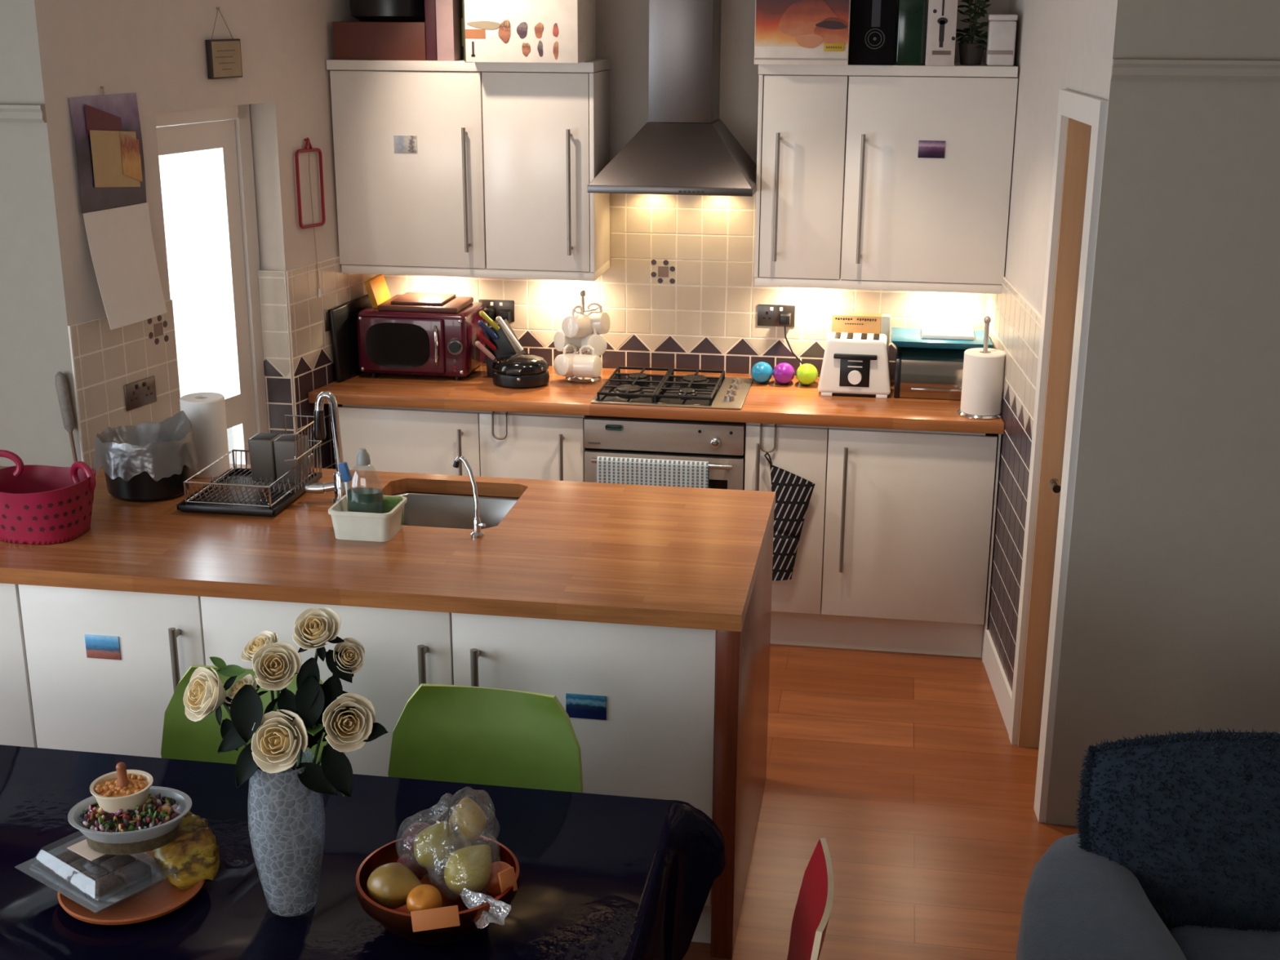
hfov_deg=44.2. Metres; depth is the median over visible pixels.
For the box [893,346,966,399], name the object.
bin
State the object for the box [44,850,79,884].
cake slice
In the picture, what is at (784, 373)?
ball
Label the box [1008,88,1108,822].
trim
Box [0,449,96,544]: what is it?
plastic basket
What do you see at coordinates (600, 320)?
mug
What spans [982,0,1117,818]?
wall
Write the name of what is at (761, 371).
ball
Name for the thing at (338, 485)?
base
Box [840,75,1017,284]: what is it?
upper cabinet
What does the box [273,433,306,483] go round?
cup
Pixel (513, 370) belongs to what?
grill
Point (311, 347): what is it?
backsplash
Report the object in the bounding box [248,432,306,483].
caddy
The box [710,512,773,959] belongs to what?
end panel
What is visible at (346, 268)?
cabinet light pelmet
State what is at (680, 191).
switch
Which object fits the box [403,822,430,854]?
apple
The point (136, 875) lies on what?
cake slice
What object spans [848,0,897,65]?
box
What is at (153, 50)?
wall
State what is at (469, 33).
label
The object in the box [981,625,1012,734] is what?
baseboard
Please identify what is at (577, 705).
magnet
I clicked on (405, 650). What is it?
base cabinet
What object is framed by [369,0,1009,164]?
wall
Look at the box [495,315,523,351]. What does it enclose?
knife
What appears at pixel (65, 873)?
cake slice
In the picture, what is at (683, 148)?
hood
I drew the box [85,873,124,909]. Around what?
cake slice
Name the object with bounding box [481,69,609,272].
upper cabinet
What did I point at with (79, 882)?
cake slice
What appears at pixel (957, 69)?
board
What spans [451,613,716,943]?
base cabinet
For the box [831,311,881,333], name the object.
cardboard box
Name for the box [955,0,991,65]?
potted plant
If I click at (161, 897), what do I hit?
wooden plate
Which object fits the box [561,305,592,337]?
mug
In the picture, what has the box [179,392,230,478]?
roll
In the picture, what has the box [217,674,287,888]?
rose
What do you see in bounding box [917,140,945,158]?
magnet
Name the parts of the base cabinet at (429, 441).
handle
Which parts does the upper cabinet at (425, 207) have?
handle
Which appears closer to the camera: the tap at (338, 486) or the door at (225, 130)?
the tap at (338, 486)
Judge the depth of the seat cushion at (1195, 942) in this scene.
3.31 m
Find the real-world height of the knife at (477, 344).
0.083 m
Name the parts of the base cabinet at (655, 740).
handle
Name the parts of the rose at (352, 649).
stem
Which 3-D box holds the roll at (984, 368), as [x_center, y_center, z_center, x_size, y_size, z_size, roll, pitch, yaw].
[1.226,-0.408,5.614,0.168,0.356,0.168,3,17,9]
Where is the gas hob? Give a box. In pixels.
[591,366,753,409]
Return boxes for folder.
[424,0,437,60]
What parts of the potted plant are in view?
pot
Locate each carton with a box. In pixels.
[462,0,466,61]
[880,314,890,353]
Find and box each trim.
[0,103,46,122]
[67,299,180,468]
[147,315,168,344]
[257,270,295,435]
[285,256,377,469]
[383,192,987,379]
[651,259,675,284]
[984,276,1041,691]
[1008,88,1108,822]
[1111,57,1279,80]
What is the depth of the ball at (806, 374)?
6.04 m
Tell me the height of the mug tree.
0.352 m
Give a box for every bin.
[93,410,198,502]
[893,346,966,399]
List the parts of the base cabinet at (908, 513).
handle, filler strip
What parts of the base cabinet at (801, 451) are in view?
handle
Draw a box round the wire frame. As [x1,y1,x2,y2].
[294,137,325,228]
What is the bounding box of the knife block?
[484,319,525,377]
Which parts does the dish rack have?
rail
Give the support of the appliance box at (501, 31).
on the board at (593, 66)
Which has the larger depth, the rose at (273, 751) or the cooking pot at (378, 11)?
the cooking pot at (378, 11)
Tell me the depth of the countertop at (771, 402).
5.85 m
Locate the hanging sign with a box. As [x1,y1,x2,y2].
[205,7,242,79]
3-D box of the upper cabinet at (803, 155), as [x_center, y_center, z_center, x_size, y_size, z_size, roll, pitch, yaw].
[0.601,-1.129,5.832,0.316,0.724,0.376,3,17,9]
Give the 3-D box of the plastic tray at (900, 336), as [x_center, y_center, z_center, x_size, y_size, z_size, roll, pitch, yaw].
[1.128,-0.525,5.911,0.369,0.032,0.262,3,17,9]
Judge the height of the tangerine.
0.054 m
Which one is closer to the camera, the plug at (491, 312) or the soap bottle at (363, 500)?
the soap bottle at (363, 500)
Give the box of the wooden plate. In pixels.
[57,850,205,924]
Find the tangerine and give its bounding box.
[406,884,442,913]
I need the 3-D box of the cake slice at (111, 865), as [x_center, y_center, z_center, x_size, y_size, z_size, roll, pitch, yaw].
[-0.966,0.722,2.925,0.040,0.040,0.056,13,21,35]
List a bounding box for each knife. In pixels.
[475,331,497,351]
[475,341,495,359]
[477,320,497,339]
[479,311,499,330]
[495,315,523,351]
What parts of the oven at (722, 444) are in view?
handle, oven door, control panel, knob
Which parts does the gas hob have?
burner, burner, burner, burner, knob, knob, knob, knob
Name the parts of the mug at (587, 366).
handle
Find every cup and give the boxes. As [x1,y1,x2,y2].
[248,432,281,482]
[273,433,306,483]
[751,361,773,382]
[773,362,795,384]
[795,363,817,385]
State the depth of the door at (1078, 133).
4.87 m
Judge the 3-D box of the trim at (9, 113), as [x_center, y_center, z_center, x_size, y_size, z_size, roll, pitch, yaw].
[-2.346,-1.092,4.663,1.255,0.052,0.026,3,17,9]
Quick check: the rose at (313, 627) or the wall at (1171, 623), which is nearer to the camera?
the rose at (313, 627)
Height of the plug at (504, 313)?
0.214 m
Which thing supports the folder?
on the board at (593, 66)
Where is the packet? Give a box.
[364,274,391,307]
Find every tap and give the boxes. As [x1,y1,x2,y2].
[305,391,346,503]
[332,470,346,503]
[453,456,485,537]
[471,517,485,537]
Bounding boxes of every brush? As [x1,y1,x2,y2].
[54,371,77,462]
[337,462,351,502]
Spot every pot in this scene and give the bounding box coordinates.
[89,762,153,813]
[349,0,425,22]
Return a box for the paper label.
[66,839,106,861]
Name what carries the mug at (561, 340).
hanging from the mug tree
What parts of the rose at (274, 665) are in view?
stem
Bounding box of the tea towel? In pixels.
[596,456,709,488]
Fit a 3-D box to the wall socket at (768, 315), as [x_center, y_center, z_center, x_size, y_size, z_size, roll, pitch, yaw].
[0.534,-0.643,6.178,0.146,0.086,0.009,3,17,9]
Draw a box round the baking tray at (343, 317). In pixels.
[328,293,371,382]
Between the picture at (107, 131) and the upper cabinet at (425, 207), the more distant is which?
the upper cabinet at (425, 207)
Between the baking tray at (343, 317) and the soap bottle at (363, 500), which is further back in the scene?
the baking tray at (343, 317)
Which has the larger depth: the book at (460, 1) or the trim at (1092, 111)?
the book at (460, 1)
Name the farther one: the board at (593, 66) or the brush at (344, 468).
the board at (593, 66)
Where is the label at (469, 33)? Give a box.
[465,29,485,38]
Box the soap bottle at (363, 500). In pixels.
[346,448,383,513]
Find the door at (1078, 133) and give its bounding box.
[1017,117,1091,747]
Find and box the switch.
[679,190,703,193]
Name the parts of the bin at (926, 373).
handle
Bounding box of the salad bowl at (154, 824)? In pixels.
[67,786,191,854]
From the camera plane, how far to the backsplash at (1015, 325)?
5.39 m
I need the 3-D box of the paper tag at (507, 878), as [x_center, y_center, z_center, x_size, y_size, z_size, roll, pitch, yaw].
[-0.233,0.706,2.773,0.032,0.042,0.016,-15,22,-40]
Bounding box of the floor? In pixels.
[681,643,1079,959]
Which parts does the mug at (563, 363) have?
handle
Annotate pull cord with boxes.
[308,141,321,297]
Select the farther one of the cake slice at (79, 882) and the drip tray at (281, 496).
the drip tray at (281, 496)
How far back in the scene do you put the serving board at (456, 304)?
6.11 m
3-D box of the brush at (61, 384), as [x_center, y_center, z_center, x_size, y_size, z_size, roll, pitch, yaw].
[-1.752,-0.176,4.826,0.051,0.316,0.036,3,17,9]
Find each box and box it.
[332,21,426,60]
[435,0,462,60]
[464,0,595,62]
[754,0,852,65]
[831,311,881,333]
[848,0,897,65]
[894,0,927,65]
[924,0,957,66]
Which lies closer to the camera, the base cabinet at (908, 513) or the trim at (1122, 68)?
the trim at (1122, 68)
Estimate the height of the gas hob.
0.039 m
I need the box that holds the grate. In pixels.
[595,373,724,405]
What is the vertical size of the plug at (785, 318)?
0.244 m
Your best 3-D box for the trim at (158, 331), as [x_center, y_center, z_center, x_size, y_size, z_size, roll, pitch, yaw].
[-1.568,-0.489,5.134,0.001,0.094,0.096,7,18,21]
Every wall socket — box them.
[124,376,156,411]
[324,306,336,331]
[479,299,514,321]
[757,304,795,327]
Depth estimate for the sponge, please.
4.33 m
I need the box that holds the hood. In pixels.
[586,0,756,196]
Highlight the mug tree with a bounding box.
[565,289,601,383]
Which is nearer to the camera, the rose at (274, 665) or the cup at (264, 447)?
the rose at (274, 665)
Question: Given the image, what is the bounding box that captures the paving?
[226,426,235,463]
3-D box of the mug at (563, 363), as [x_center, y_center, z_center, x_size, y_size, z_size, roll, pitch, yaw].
[-0.275,-0.460,6.088,0.091,0.133,0.101,16,23,42]
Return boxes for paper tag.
[410,905,460,932]
[497,866,517,893]
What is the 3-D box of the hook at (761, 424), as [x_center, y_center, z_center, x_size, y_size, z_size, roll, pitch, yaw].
[0.465,-0.152,5.733,0.060,0.104,0.024,3,17,9]
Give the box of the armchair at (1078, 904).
[1015,833,1279,959]
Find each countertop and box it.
[0,463,775,631]
[308,363,1004,434]
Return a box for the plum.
[396,853,426,879]
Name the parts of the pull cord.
cord pull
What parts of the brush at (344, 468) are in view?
handle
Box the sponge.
[382,496,403,524]
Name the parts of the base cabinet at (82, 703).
handle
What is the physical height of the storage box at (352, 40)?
0.134 m
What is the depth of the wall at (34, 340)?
4.73 m
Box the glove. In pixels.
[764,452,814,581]
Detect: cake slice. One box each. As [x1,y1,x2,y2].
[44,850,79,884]
[57,857,93,893]
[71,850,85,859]
[71,865,108,901]
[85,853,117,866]
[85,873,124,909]
[100,854,136,875]
[114,859,151,894]
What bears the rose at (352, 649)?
in the glass vase
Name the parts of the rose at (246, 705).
stem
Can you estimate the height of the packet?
0.106 m
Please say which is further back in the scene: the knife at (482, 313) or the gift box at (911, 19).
the knife at (482, 313)
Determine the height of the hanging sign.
0.229 m
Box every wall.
[0,0,81,466]
[34,0,369,325]
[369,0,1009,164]
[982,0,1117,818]
[1045,0,1279,826]
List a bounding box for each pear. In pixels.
[413,815,454,869]
[444,840,492,895]
[448,792,486,841]
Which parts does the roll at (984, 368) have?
holder rod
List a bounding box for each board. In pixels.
[326,58,610,72]
[377,294,473,313]
[391,292,456,305]
[758,62,1017,77]
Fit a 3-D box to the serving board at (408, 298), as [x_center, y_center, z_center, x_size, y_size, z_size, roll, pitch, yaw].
[-0.851,-0.714,6.213,0.205,0.012,0.210,3,17,9]
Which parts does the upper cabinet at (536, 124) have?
handle, end panel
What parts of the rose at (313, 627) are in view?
stem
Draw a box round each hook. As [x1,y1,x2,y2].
[491,411,508,439]
[759,423,777,452]
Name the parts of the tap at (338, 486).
lever, spout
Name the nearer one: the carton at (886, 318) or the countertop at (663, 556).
the countertop at (663, 556)
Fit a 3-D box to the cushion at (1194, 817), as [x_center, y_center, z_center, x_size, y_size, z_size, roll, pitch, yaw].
[1.263,0.762,3.415,0.628,0.451,0.253,3,17,9]
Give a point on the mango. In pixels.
(389, 885)
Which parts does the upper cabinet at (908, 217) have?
handle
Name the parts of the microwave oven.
door, handle, knob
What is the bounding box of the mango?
[366,862,422,909]
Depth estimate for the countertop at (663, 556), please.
4.15 m
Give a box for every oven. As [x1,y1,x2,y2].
[356,302,485,380]
[584,415,746,489]
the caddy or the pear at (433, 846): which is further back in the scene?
the caddy
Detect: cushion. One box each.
[1075,726,1279,933]
[1169,924,1279,959]
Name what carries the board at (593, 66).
on the upper cabinet at (425, 207)
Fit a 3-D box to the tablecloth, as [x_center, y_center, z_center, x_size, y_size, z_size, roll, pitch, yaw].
[-1.163,0.969,2.785,2.469,0.306,1.677,3,17,9]
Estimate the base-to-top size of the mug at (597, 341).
0.132 m
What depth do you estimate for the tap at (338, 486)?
4.53 m
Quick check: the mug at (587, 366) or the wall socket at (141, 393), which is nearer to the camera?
the wall socket at (141, 393)
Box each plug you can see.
[484,307,495,326]
[499,309,511,321]
[778,312,820,377]
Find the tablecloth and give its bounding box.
[0,744,725,959]
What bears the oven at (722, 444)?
on the floor
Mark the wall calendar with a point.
(108, 137)
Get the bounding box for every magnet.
[84,634,120,660]
[393,135,417,152]
[565,693,606,719]
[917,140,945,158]
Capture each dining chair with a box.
[160,665,345,768]
[387,683,583,792]
[786,838,833,959]
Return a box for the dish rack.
[176,414,322,516]
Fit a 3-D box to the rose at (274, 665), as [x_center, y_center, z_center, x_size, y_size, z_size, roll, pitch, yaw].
[-0.611,0.518,2.805,0.126,0.489,0.096,-6,18,-19]
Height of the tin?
0.172 m
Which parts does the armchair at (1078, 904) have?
arm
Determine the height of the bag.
0.102 m
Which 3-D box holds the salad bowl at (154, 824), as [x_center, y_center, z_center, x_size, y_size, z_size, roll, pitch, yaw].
[-0.943,0.627,2.923,0.220,0.086,0.179,-2,17,-8]
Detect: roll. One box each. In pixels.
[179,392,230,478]
[957,315,1005,419]
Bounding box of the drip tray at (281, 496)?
[176,467,322,516]
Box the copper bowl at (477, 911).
[355,835,520,944]
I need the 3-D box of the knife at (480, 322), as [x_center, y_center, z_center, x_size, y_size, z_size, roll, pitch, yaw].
[-0.588,-0.580,6.103,0.083,0.083,0.021,-10,19,-29]
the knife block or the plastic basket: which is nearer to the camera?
the plastic basket
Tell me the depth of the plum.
2.85 m
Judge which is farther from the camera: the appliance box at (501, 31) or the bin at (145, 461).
the appliance box at (501, 31)
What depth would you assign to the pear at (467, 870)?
2.76 m
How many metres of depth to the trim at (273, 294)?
5.83 m
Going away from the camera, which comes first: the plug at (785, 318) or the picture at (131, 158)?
the picture at (131, 158)
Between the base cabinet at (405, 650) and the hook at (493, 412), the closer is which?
the base cabinet at (405, 650)
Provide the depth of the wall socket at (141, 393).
5.08 m
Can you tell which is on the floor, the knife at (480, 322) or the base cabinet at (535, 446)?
the base cabinet at (535, 446)
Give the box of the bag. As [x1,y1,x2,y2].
[152,810,220,890]
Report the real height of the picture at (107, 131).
0.338 m
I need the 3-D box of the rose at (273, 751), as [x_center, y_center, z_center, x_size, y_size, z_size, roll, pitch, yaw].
[-0.608,0.560,2.776,0.161,0.425,0.098,3,17,9]
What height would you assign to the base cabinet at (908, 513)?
0.885 m
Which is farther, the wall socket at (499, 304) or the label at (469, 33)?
the wall socket at (499, 304)
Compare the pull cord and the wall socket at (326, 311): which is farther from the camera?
the wall socket at (326, 311)
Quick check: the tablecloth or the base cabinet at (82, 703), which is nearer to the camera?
the tablecloth
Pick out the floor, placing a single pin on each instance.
(913, 779)
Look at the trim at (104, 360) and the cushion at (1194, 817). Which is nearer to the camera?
the cushion at (1194, 817)
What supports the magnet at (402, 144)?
attached to the upper cabinet at (425, 207)
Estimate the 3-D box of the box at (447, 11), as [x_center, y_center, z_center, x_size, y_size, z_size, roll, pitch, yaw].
[-0.691,-1.733,5.848,0.065,0.336,0.245,3,17,9]
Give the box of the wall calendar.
[68,86,167,329]
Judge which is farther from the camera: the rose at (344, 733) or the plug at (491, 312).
the plug at (491, 312)
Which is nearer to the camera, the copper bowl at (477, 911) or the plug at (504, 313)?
the copper bowl at (477, 911)
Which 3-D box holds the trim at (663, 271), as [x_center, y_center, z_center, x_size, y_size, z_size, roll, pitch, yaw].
[0.091,-0.820,6.205,0.096,0.094,0.001,3,17,9]
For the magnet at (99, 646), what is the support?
attached to the base cabinet at (82, 703)
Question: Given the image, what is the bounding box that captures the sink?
[391,491,519,528]
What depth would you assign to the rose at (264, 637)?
2.80 m
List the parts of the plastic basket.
handle, handle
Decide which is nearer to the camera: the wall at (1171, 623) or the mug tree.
the wall at (1171, 623)
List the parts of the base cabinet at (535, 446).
handle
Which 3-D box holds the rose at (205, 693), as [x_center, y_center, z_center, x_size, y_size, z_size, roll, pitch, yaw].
[-0.726,0.533,2.822,0.169,0.449,0.095,9,19,27]
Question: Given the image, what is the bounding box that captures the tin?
[984,13,1017,66]
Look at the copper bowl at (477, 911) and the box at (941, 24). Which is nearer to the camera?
the copper bowl at (477, 911)
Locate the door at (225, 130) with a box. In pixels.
[155,104,268,464]
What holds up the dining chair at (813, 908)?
on the floor
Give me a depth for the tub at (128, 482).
4.56 m
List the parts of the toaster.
plate, control panel, lever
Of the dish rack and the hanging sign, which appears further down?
the dish rack
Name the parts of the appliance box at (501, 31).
printed lid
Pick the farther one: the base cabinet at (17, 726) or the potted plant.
the potted plant
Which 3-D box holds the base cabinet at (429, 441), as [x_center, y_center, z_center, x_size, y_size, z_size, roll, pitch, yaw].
[-0.841,0.070,6.309,0.565,0.885,0.612,3,17,9]
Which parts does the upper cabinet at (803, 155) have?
end panel, handle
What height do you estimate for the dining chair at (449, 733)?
0.831 m
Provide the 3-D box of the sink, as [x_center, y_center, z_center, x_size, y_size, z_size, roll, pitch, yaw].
[-0.578,0.190,4.628,0.461,0.170,0.476,3,17,9]
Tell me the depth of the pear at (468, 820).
2.84 m
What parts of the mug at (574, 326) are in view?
handle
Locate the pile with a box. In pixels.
[921,324,974,340]
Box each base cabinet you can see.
[0,582,37,747]
[17,584,205,758]
[200,595,453,777]
[337,404,480,476]
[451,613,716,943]
[479,410,586,481]
[744,422,828,646]
[820,426,1000,662]
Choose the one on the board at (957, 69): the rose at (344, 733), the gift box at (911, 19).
the gift box at (911, 19)
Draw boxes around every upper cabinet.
[329,70,486,268]
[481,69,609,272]
[754,74,848,279]
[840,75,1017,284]
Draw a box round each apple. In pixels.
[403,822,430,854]
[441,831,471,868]
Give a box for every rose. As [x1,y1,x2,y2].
[182,656,295,888]
[216,630,294,895]
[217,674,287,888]
[251,684,337,893]
[252,641,325,885]
[277,692,387,896]
[280,607,352,897]
[288,637,364,893]
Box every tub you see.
[104,464,189,502]
[328,494,407,542]
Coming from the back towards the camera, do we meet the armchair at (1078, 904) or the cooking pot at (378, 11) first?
the cooking pot at (378, 11)
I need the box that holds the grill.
[492,353,549,387]
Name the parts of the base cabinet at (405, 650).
handle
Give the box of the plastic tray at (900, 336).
[890,327,992,349]
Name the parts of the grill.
handle, lid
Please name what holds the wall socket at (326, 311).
attached to the wall at (153, 50)
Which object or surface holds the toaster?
on the countertop at (771, 402)
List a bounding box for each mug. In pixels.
[553,329,582,351]
[553,343,578,376]
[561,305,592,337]
[572,345,602,377]
[580,328,607,355]
[584,302,610,334]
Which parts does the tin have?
lid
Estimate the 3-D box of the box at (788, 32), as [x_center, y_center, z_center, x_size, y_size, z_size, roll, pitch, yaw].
[0.585,-1.647,5.598,0.328,0.326,0.291,3,17,9]
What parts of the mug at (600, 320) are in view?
handle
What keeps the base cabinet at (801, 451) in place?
on the floor
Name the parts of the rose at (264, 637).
stem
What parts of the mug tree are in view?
post, arm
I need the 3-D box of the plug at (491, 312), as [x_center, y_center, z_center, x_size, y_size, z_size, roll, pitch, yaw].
[-0.609,-0.581,6.365,0.049,0.223,0.048,3,17,9]
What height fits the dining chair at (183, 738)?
0.831 m
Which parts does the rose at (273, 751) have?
stem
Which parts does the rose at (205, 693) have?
stem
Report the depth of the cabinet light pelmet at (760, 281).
5.76 m
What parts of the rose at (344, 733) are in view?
stem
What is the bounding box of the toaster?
[817,332,891,398]
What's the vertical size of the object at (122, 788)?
0.082 m
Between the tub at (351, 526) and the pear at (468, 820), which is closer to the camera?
the pear at (468, 820)
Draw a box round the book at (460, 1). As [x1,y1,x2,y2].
[459,0,464,60]
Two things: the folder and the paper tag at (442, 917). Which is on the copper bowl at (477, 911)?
the paper tag at (442, 917)
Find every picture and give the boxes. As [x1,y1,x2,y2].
[68,93,146,213]
[120,131,142,182]
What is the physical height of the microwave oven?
0.262 m
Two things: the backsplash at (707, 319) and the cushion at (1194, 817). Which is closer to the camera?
the cushion at (1194, 817)

